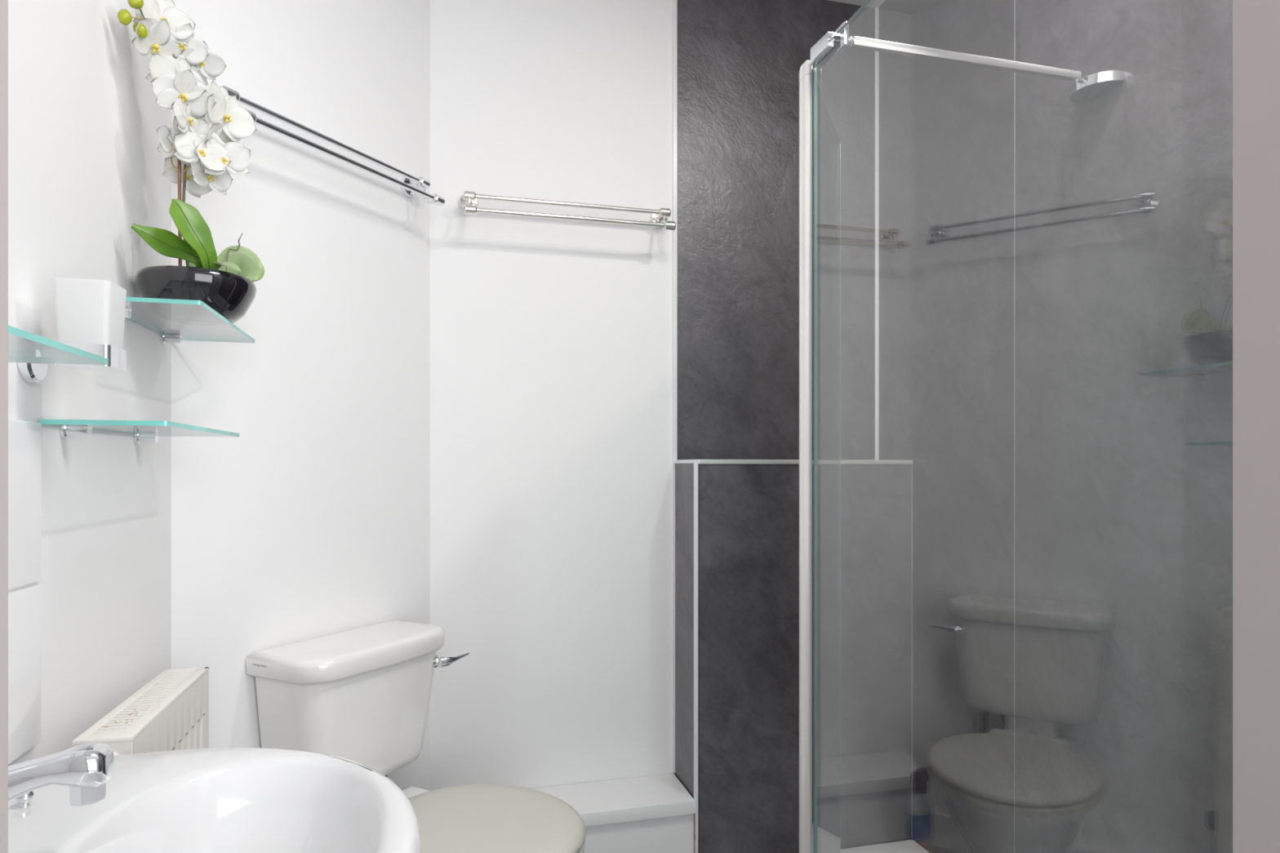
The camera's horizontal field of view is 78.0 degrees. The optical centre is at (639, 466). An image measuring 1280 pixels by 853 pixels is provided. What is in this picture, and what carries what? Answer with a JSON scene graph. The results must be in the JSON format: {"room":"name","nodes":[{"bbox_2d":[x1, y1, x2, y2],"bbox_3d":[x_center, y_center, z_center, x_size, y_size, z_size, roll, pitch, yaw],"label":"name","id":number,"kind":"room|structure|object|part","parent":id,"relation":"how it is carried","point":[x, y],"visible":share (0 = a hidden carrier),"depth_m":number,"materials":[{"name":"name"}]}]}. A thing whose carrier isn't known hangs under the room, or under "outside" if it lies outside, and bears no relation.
{"room":"bathroom","nodes":[
{"label":"bathroom","id":0,"kind":"room"},
{"bbox_2d":[8,0,171,764],"bbox_3d":[-0.739,-0.120,0.827,0.100,2.500,1.318,0,0,-15],"label":"wall","id":1,"kind":"structure","parent":0,"point":[86,166],"depth_m":1.09,"materials":[{"name":"white paint"}]},
{"bbox_2d":[8,418,41,764],"bbox_3d":[-0.634,0.137,0.644,0.009,0.377,0.594,0,0,-15],"label":"backsplash","id":2,"kind":"structure","parent":1,"relation":"attached to","point":[24,437],"depth_m":0.89,"materials":[{"name":"white tile"}]},
{"bbox_2d":[8,324,108,364],"bbox_3d":[-0.551,-0.100,0.591,0.140,0.024,0.386,0,0,-15],"label":"glass shelf","id":3,"kind":"object","parent":1,"relation":"attached to","point":[24,346],"visible":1,"depth_m":0.71,"materials":[{"name":"clear glass"}]},
{"bbox_2d":[17,342,125,382],"bbox_3d":[-0.665,-0.122,0.928,0.093,0.050,0.057,0,0,-15],"label":"holder","id":4,"kind":"object","parent":1,"relation":"attached to","point":[29,372],"visible":0.38,"depth_m":0.91,"materials":[{"name":"silver metal"}]},
{"bbox_3d":[-0.705,-0.122,0.917,0.012,0.050,0.050,0,0,-15],"label":"wall plate","id":5,"kind":"part","parent":4,"relation":"part of","materials":[{"name":"silver metal"}]},
{"bbox_2d":[53,277,126,349],"bbox_3d":[-0.648,-0.168,0.933,0.058,0.095,0.058,0,0,-15],"label":"tumbler","id":6,"kind":"object","parent":4,"relation":"on","point":[88,311],"visible":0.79,"depth_m":0.91,"materials":[{"name":"white glass"}]},
{"bbox_2d":[39,419,239,444],"bbox_3d":[-0.697,-0.048,1.138,0.140,0.024,0.383,0,0,-15],"label":"glass shelf","id":7,"kind":"object","parent":1,"relation":"attached to","point":[144,431],"visible":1,"depth_m":1.01,"materials":[{"name":"clear glass"}]},
{"bbox_2d":[71,666,209,755],"bbox_3d":[-0.714,0.728,1.130,0.104,0.804,0.394,0,0,-15],"label":"radiator","id":8,"kind":"object","parent":1,"relation":"attached to","point":[170,713],"visible":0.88,"depth_m":1.10,"materials":[{"name":"white metal"}]},
{"bbox_3d":[-0.666,0.622,1.123,0.014,0.587,0.340,0,0,-15],"label":"panel","id":9,"kind":"part","parent":8,"relation":"part of","materials":[{"name":"white metal"}]},
{"bbox_2d":[124,297,254,343],"bbox_3d":[-0.732,-0.226,1.269,0.140,0.024,0.359,0,0,-15],"label":"glass shelf","id":10,"kind":"object","parent":1,"relation":"attached to","point":[176,321],"visible":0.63,"depth_m":1.23,"materials":[{"name":"clear glass"}]},
{"bbox_2d":[117,0,264,324],"bbox_3d":[-0.711,-0.478,1.244,0.186,0.487,0.239,0,0,13],"label":"potted orchid","id":11,"kind":"object","parent":10,"relation":"on","point":[180,63],"visible":1,"depth_m":1.21,"materials":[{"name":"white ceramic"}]},
{"bbox_3d":[-0.730,-0.691,1.213,0.082,0.062,0.016,17,8,-41],"label":"flower","id":12,"kind":"part","parent":11,"relation":"part of","materials":[{"name":"white plant"}]},
{"bbox_3d":[-0.719,-0.635,1.181,0.016,0.072,0.093,23,-6,13],"label":"flower","id":13,"kind":"part","parent":11,"relation":"part of","materials":[{"name":"white plant"}]},
{"bbox_3d":[-0.716,-0.477,1.201,0.019,0.385,0.101,0,0,9],"label":"flower stem","id":14,"kind":"part","parent":11,"relation":"part of","materials":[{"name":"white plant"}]},
{"bbox_3d":[-0.717,-0.682,1.191,0.021,0.066,0.085,-14,-9,31],"label":"flower","id":15,"kind":"part","parent":11,"relation":"part of","materials":[{"name":"white plant"}]},
{"bbox_3d":[-0.707,-0.498,1.210,0.018,0.061,0.076,-11,-10,21],"label":"flower","id":16,"kind":"part","parent":11,"relation":"part of","materials":[{"name":"white plant"}]},
{"bbox_3d":[-0.700,-0.593,1.198,0.081,0.063,0.020,30,-12,-31],"label":"flower","id":17,"kind":"part","parent":11,"relation":"part of","materials":[{"name":"white plant"}]},
{"bbox_3d":[-0.692,-0.571,1.199,0.087,0.066,0.019,2,20,-38],"label":"flower","id":18,"kind":"part","parent":11,"relation":"part of","materials":[{"name":"white plant"}]},
{"bbox_3d":[-0.689,-0.538,1.207,0.015,0.059,0.078,-7,12,-2],"label":"flower","id":19,"kind":"part","parent":11,"relation":"part of","materials":[{"name":"white plant"}]},
{"bbox_3d":[-0.713,-0.466,1.252,0.076,0.057,0.017,31,1,-39],"label":"flower","id":20,"kind":"part","parent":11,"relation":"part of","materials":[{"name":"white plant"}]},
{"bbox_3d":[-0.703,-0.655,1.215,0.017,0.057,0.076,21,10,27],"label":"flower","id":21,"kind":"part","parent":11,"relation":"part of","materials":[{"name":"white plant"}]},
{"bbox_3d":[-0.703,-0.615,1.235,0.010,0.064,0.082,0,0,9],"label":"flower","id":22,"kind":"part","parent":11,"relation":"part of","materials":[{"name":"white plant"}]},
{"bbox_3d":[-0.681,-0.509,1.219,0.020,0.063,0.081,18,-12,46],"label":"flower","id":23,"kind":"part","parent":11,"relation":"part of","materials":[{"name":"white plant"}]},
{"bbox_3d":[-0.672,-0.490,1.216,0.082,0.062,0.016,17,-19,-39],"label":"flower","id":24,"kind":"part","parent":11,"relation":"part of","materials":[{"name":"white plant"}]},
{"bbox_3d":[-0.688,-0.641,1.242,0.017,0.054,0.068,34,27,31],"label":"flower","id":25,"kind":"part","parent":11,"relation":"part of","materials":[{"name":"white plant"}]},
{"bbox_3d":[-0.673,-0.460,1.238,0.010,0.055,0.071,0,0,28],"label":"flower","id":26,"kind":"part","parent":11,"relation":"part of","materials":[{"name":"white plant"}]},
{"bbox_3d":[-0.672,-0.577,1.250,0.012,0.060,0.077,0,0,14],"label":"flower","id":27,"kind":"part","parent":11,"relation":"part of","materials":[{"name":"white plant"}]},
{"bbox_3d":[-0.662,-0.515,1.256,0.016,0.069,0.089,21,-15,5],"label":"flower","id":28,"kind":"part","parent":11,"relation":"part of","materials":[{"name":"white plant"}]},
{"bbox_3d":[-0.651,-0.487,1.232,0.081,0.063,0.020,-18,-2,-37],"label":"flower","id":29,"kind":"part","parent":11,"relation":"part of","materials":[{"name":"white plant"}]},
{"bbox_3d":[-0.670,-0.577,1.257,0.013,0.065,0.084,0,0,35],"label":"flower","id":30,"kind":"part","parent":11,"relation":"part of","materials":[{"name":"white plant"}]},
{"bbox_3d":[-0.645,-0.557,1.245,0.021,0.070,0.087,9,-9,25],"label":"flower","id":31,"kind":"part","parent":11,"relation":"part of","materials":[{"name":"white plant"}]},
{"bbox_2d":[134,265,257,324],"bbox_3d":[-0.712,-0.269,1.272,0.172,0.068,0.172,0,0,-15],"label":"bowl","id":32,"kind":"object","parent":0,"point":[230,295],"depth_m":1.21,"materials":[{"name":"black ceramic"}]},
{"bbox_2d":[171,0,430,791],"bbox_3d":[-0.738,-0.120,1.757,0.108,2.500,0.747,0,0,27],"label":"wall","id":33,"kind":"structure","parent":0,"point":[313,521],"depth_m":1.70,"materials":[{"name":"white paint"}]},
{"bbox_2d":[222,84,444,206],"bbox_3d":[-0.645,-0.675,1.702,0.109,0.083,0.565,0,0,27],"label":"towel rail","id":34,"kind":"object","parent":33,"relation":"attached to","point":[410,184],"visible":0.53,"depth_m":1.68,"materials":[{"name":"silver metal"}]},
{"bbox_3d":[-0.759,-0.669,1.470,0.100,0.073,0.030,0,0,27],"label":"bracket arm","id":35,"kind":"part","parent":34,"relation":"part of","materials":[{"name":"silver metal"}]},
{"bbox_3d":[-0.524,-0.669,1.929,0.100,0.073,0.030,0,0,27],"label":"bracket arm","id":36,"kind":"part","parent":34,"relation":"part of","materials":[{"name":"silver metal"}]},
{"bbox_2d":[430,0,877,849],"bbox_3d":[0.048,-0.120,2.238,1.343,2.500,0.100,0,0,-15],"label":"wall","id":37,"kind":"structure","parent":0,"point":[551,340],"depth_m":2.14,"materials":[{"name":"white paint"}]},
{"bbox_2d":[458,190,675,231],"bbox_3d":[-0.182,-0.668,2.068,0.565,0.083,0.109,0,0,-15],"label":"towel rail","id":38,"kind":"object","parent":37,"relation":"attached to","point":[468,202],"visible":1,"depth_m":2.04,"materials":[{"name":"silver metal"}]},
{"bbox_3d":[-0.431,-0.662,1.997,0.030,0.073,0.100,0,0,-15],"label":"bracket arm","id":39,"kind":"part","parent":38,"relation":"part of","materials":[{"name":"silver metal"}]},
{"bbox_3d":[0.068,-0.662,2.129,0.030,0.073,0.100,0,0,-15],"label":"bracket arm","id":40,"kind":"part","parent":38,"relation":"part of","materials":[{"name":"silver metal"}]},
{"bbox_2d":[672,0,677,773],"bbox_3d":[0.097,-0.260,2.196,0.012,2.220,0.008,0,0,-15],"label":"trim","id":41,"kind":"structure","parent":37,"relation":"attached to","point":[674,2],"depth_m":2.19,"materials":[{"name":"white plastic"}]},
{"bbox_2d":[875,6,879,459],"bbox_3d":[0.707,-0.695,2.357,0.010,1.351,0.010,0,0,-15],"label":"trim","id":42,"kind":"structure","parent":37,"relation":"attached to","point":[877,9],"depth_m":2.36,"materials":[{"name":"white plastic"}]},
{"bbox_2d":[830,0,884,8],"bbox_3d":[0.072,-1.400,1.323,2.020,0.060,1.920,0,0,-15],"label":"ceiling","id":43,"kind":"structure","parent":0,"point":[872,3],"depth_m":2.33,"materials":[{"name":"white paint"}]},
{"bbox_2d":[877,0,1232,852],"bbox_3d":[0.973,-0.120,1.568,0.100,2.500,1.870,0,0,-15],"label":"wall","id":44,"kind":"structure","parent":0,"point":[1123,195],"depth_m":1.66,"materials":[{"name":"stone"}]},
{"bbox_2d":[1013,0,1014,852],"bbox_3d":[0.857,-0.175,1.808,0.002,2.390,0.002,0,0,-15],"label":"trim","id":45,"kind":"structure","parent":44,"relation":"attached to","point":[1014,0],"depth_m":1.81,"materials":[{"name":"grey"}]},
{"bbox_3d":[0.303,1.160,0.417,2.100,0.060,3.850,0,0,-15],"label":"floor","id":46,"kind":"structure","parent":0,"visible":0},
{"bbox_2d":[8,747,421,852],"bbox_3d":[-0.413,0.730,0.664,0.443,0.800,0.584,0,0,-15],"label":"basin","id":47,"kind":"object","parent":46,"relation":"on","point":[220,800],"visible":0.94,"depth_m":0.84,"materials":[{"name":"white ceramic"}]},
{"bbox_2d":[8,742,113,808],"bbox_3d":[-0.554,0.273,0.702,0.181,0.116,0.166,0,0,-15],"label":"tap","id":48,"kind":"object","parent":47,"relation":"on","point":[86,769],"visible":0.98,"depth_m":0.65,"materials":[{"name":"silver metal"}]},
{"bbox_3d":[-0.598,0.322,0.768,0.015,0.018,0.015,0,0,-15],"label":"plug knob","id":49,"kind":"part","parent":48,"relation":"part of","materials":[{"name":"silver metal"}]},
{"bbox_2d":[245,619,586,852],"bbox_3d":[-0.396,0.748,1.602,0.639,0.764,0.425,0,0,27],"label":"toilet","id":50,"kind":"object","parent":46,"relation":"on","point":[362,695],"visible":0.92,"depth_m":1.57,"materials":[{"name":"white ceramic"}]},
{"bbox_3d":[-0.597,0.390,1.689,0.201,0.048,0.398,0,0,27],"label":"cistern lid","id":51,"kind":"part","parent":50,"relation":"part of","materials":[{"name":"white ceramic"}]},
{"bbox_3d":[-0.423,0.441,1.806,0.021,0.025,0.085,0,0,44],"label":"flush lever","id":52,"kind":"part","parent":50,"relation":"part of","materials":[{"name":"silver metal"}]},
{"bbox_3d":[-0.311,0.701,1.536,0.427,0.026,0.376,0,0,27],"label":"seat lid","id":53,"kind":"part","parent":50,"relation":"part of","materials":[{"name":"grey plastic"}]},
{"bbox_2d":[531,773,695,852],"bbox_3d":[-0.189,0.992,2.025,0.636,0.277,0.188,0,0,-15],"label":"ledge","id":54,"kind":"object","parent":46,"relation":"on","point":[653,814],"visible":0.64,"depth_m":2.01,"materials":[{"name":"white laminate"}]},
{"bbox_3d":[-0.191,1.008,2.031,0.635,0.243,0.174,0,0,-15],"label":"panel","id":55,"kind":"part","parent":54,"relation":"part of","materials":[{"name":"white laminate"}]},
{"bbox_2d":[674,459,912,852],"bbox_3d":[0.425,0.556,2.191,0.637,1.148,0.182,0,0,-15],"label":"wall panel","id":56,"kind":"object","parent":46,"relation":"on","point":[737,521],"visible":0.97,"depth_m":2.09,"materials":[{"name":"stone"}]},
{"bbox_3d":[0.120,-0.013,2.116,0.010,0.010,0.170,0,0,-15],"label":"trim","id":57,"kind":"part","parent":56,"relation":"part of","materials":[{"name":"white plastic"}]},
{"bbox_3d":[0.124,0.509,2.115,0.010,1.042,0.174,0,0,-15],"label":"panel","id":58,"kind":"part","parent":56,"relation":"part of","materials":[{"name":"stone"}]},
{"bbox_3d":[0.144,0.556,2.030,0.009,1.148,0.013,0,0,-15],"label":"corner trim","id":59,"kind":"part","parent":56,"relation":"part of","materials":[{"name":"white plastic"}]},
{"bbox_3d":[0.451,-0.012,2.111,0.627,0.012,0.014,0,0,-15],"label":"trim","id":60,"kind":"part","parent":56,"relation":"part of","materials":[{"name":"silver metal"}]},
{"bbox_3d":[0.753,0.512,2.188,0.003,1.036,0.003,0,0,-15],"label":"wall joint trim","id":61,"kind":"part","parent":56,"relation":"part of","materials":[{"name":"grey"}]},
{"bbox_2d":[840,840,928,852],"bbox_3d":[0.644,1.081,1.399,0.621,0.098,1.468,0,0,-15],"label":"shower tray","id":62,"kind":"object","parent":46,"relation":"on","point":[908,846],"visible":1,"depth_m":2.13,"materials":[{"name":"white ceramic"}]},
{"bbox_2d":[799,0,1124,852],"bbox_3d":[0.509,0.120,1.248,0.585,1.824,1.132,0,0,22],"label":"screen","id":63,"kind":"object","parent":62,"relation":"on","point":[820,144],"visible":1,"depth_m":1.53,"materials":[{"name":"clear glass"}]},
{"bbox_3d":[0.319,0.135,1.523,0.015,1.766,0.037,0,0,-15],"label":"hinge post","id":64,"kind":"part","parent":63,"relation":"part of","materials":[{"name":"silver metal"}]},
{"bbox_3d":[0.400,0.123,1.695,0.005,1.777,0.377,0,0,22],"label":"deflector panel","id":65,"kind":"part","parent":63,"relation":"part of","materials":[{"name":"clear glass"}]},
{"bbox_3d":[0.451,0.120,1.059,0.006,1.796,0.910,0,0,-15],"label":"glass panel","id":66,"kind":"part","parent":63,"relation":"part of","materials":[{"name":"clear glass"}]},
{"bbox_3d":[0.307,-0.120,0.485,1.945,2.500,0.120,0,0,-15],"label":"wall","id":67,"kind":"structure","parent":0,"visible":0},
{"bbox_2d":[0,0,1279,852],"bbox_3d":[0.083,-0.040,0.422,0.815,2.340,0.134,0,0,-15],"label":"door frame","id":68,"kind":"structure","parent":67,"relation":"in","point":[1255,23],"depth_m":0.57,"materials":[{"name":"grey"}]}
]}

